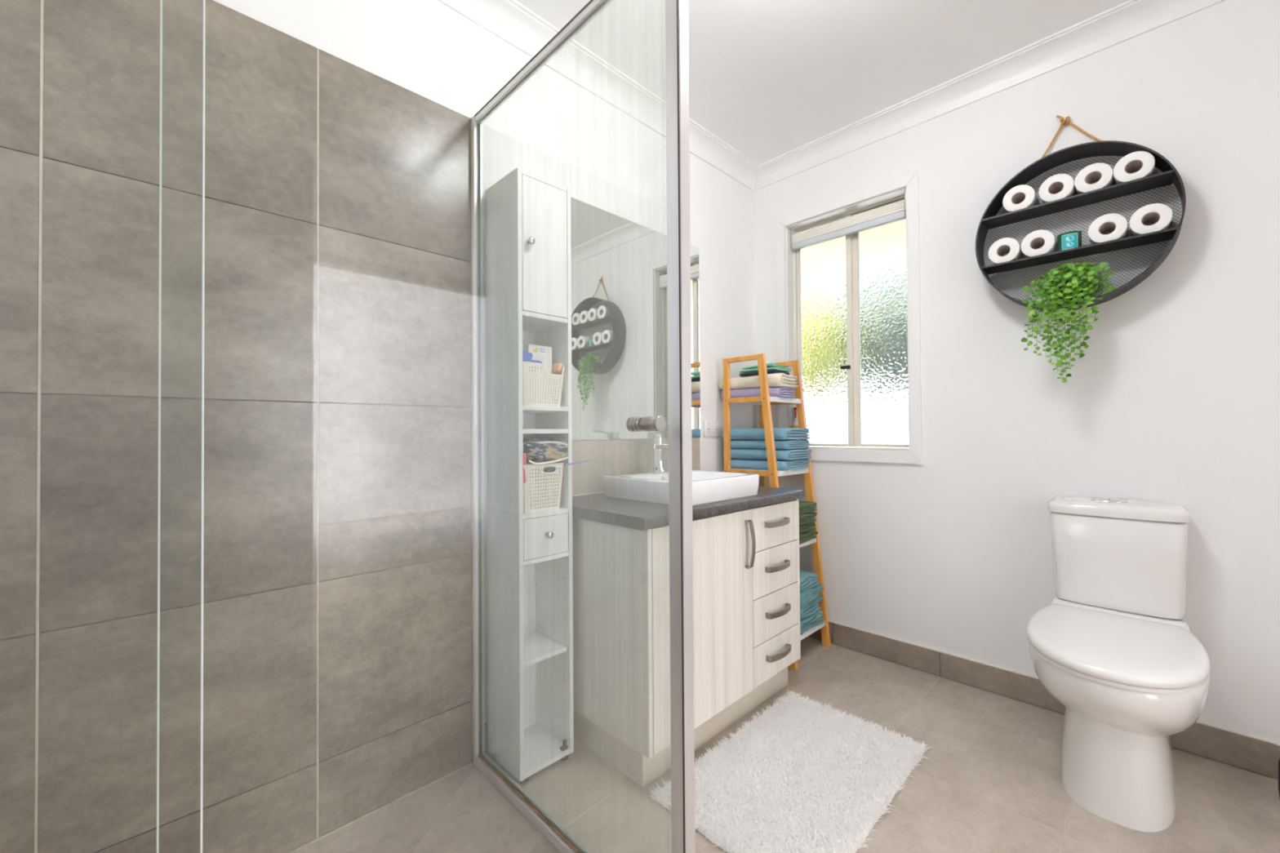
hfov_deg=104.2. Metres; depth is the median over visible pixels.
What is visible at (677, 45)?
screen
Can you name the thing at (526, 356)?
packet
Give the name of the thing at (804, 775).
bath mat
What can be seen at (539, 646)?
shelf
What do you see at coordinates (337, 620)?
wall
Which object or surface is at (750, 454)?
folded towel
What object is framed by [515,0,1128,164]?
ceiling
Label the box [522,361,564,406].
storage basket
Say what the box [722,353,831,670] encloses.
ladder shelf
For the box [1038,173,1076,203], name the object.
toilet roll
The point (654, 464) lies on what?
tap
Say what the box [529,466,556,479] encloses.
brush
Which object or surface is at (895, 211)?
window blind
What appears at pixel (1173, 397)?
wall
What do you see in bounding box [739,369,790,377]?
hand towel
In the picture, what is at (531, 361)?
packet
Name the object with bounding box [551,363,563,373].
packet
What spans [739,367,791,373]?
hand towel
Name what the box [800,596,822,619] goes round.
folded towel
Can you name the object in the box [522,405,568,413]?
shelf
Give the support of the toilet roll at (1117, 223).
on the shelf at (989, 220)
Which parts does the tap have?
lever, spout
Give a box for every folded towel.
[718,373,798,389]
[720,387,795,399]
[721,427,810,439]
[722,448,811,460]
[730,440,809,448]
[730,458,809,470]
[799,500,817,515]
[799,511,817,525]
[799,522,817,533]
[799,530,817,544]
[800,570,820,591]
[800,585,823,606]
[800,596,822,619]
[800,610,824,635]
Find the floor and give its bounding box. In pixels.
[293,635,1279,852]
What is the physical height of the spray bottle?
0.216 m
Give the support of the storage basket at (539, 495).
on the storage cabinet at (530, 556)
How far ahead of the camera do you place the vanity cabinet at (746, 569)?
1.55 m
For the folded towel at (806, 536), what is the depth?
2.30 m
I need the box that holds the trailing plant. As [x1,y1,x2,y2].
[1021,261,1115,382]
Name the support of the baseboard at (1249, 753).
attached to the wall at (1173, 397)
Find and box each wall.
[0,0,756,852]
[754,0,1279,743]
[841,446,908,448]
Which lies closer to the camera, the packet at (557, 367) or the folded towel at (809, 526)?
the packet at (557, 367)
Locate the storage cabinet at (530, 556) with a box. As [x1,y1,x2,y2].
[484,167,573,784]
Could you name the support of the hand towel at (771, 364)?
on the hand towel at (780, 369)
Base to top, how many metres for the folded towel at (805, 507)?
0.047 m
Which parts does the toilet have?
seat, seat lid, cistern lid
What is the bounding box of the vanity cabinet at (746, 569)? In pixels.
[572,498,800,787]
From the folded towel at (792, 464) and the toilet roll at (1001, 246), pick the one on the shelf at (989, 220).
the toilet roll at (1001, 246)
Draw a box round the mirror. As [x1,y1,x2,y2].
[570,196,700,439]
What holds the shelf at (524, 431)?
attached to the storage cabinet at (530, 556)
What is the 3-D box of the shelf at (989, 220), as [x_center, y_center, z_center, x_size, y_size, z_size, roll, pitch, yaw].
[1.491,-0.762,1.728,0.120,0.707,0.535,0,-1,-44]
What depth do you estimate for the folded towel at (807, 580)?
2.26 m
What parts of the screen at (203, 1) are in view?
glass pane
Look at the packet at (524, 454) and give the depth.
1.45 m
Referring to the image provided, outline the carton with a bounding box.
[522,343,551,403]
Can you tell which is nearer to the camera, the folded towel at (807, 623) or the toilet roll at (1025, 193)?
the toilet roll at (1025, 193)
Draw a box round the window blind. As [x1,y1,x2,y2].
[791,191,906,250]
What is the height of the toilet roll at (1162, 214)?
0.094 m
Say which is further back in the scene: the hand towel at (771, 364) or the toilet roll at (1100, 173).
the hand towel at (771, 364)
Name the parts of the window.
architrave, frame, rail, pane, rail, architrave, frame, frame, architrave, rail, pane, rail, architrave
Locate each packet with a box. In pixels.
[522,350,533,361]
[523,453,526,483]
[524,360,542,371]
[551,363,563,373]
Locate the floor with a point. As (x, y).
(989, 781)
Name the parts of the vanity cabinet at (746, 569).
door, handle, drawer, drawer, drawer, drawer, handle, handle, handle, handle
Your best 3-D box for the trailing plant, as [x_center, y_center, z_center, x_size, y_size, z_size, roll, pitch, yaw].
[1.433,-0.351,1.677,0.217,0.418,0.175,0,-1,3]
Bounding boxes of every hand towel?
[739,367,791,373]
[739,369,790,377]
[742,362,787,368]
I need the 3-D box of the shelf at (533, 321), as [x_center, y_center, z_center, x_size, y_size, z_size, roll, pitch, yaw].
[-0.350,-0.328,1.571,0.161,0.014,0.188,0,-1,-44]
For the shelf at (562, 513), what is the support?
attached to the storage cabinet at (530, 556)
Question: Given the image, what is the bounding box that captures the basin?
[603,470,759,505]
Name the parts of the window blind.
rail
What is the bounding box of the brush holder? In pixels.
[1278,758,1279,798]
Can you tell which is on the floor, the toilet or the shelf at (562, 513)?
the toilet
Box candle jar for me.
[1057,230,1081,251]
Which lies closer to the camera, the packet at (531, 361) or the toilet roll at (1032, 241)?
the packet at (531, 361)
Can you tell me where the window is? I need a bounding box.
[776,171,922,464]
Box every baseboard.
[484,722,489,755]
[808,620,1279,779]
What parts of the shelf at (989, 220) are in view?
cord, shelf plate, shelf plate, cord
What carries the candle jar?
on the shelf at (989, 220)
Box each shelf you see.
[522,310,567,332]
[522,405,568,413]
[522,429,568,433]
[522,506,568,519]
[523,551,568,566]
[524,631,566,667]
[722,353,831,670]
[975,115,1186,311]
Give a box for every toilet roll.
[988,237,1023,263]
[1002,184,1039,212]
[1021,229,1057,257]
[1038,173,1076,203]
[1074,162,1114,194]
[1088,213,1128,244]
[1113,151,1155,184]
[1129,203,1172,235]
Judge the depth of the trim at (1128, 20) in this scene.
1.91 m
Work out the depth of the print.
1.55 m
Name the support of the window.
in the wall at (1173, 397)
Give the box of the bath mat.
[646,689,933,852]
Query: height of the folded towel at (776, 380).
0.062 m
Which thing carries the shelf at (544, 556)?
attached to the storage cabinet at (530, 556)
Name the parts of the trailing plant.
stem, stem, stem, stem, stem, stem, stem, stem, pot, stem, stem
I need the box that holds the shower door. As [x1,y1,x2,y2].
[156,0,666,852]
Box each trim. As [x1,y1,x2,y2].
[437,0,759,191]
[754,0,1225,191]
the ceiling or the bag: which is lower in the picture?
the bag
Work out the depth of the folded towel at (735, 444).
2.33 m
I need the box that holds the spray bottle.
[791,406,799,448]
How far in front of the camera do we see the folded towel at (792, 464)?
2.33 m
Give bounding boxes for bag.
[522,437,569,465]
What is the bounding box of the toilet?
[1026,496,1210,832]
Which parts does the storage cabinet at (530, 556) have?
panel, panel, panel, knob, door, drawer, board, knob, panel, panel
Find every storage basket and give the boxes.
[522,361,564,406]
[523,462,564,513]
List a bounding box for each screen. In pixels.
[200,0,205,852]
[470,0,695,852]
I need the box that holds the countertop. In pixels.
[572,486,804,530]
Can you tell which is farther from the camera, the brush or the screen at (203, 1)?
the brush
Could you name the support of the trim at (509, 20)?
attached to the wall at (337, 620)
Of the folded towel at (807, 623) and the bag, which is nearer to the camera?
the bag
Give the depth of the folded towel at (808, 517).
2.30 m
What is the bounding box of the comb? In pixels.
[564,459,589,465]
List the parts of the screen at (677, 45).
rail, rail, corner post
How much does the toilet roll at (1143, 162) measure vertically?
0.094 m
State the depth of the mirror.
1.99 m
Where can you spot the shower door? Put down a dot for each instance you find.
(638, 424)
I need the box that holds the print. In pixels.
[533,346,538,352]
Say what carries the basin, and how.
in the countertop
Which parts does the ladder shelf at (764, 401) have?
leg, rail, rail, rail, leg, leg, rail, rail, shelf, shelf, shelf, leg, shelf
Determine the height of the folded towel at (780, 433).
0.055 m
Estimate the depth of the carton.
1.56 m
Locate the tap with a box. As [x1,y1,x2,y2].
[644,430,668,472]
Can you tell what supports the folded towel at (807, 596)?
on the folded towel at (806, 611)
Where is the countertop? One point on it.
(599, 508)
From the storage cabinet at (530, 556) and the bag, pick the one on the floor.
the storage cabinet at (530, 556)

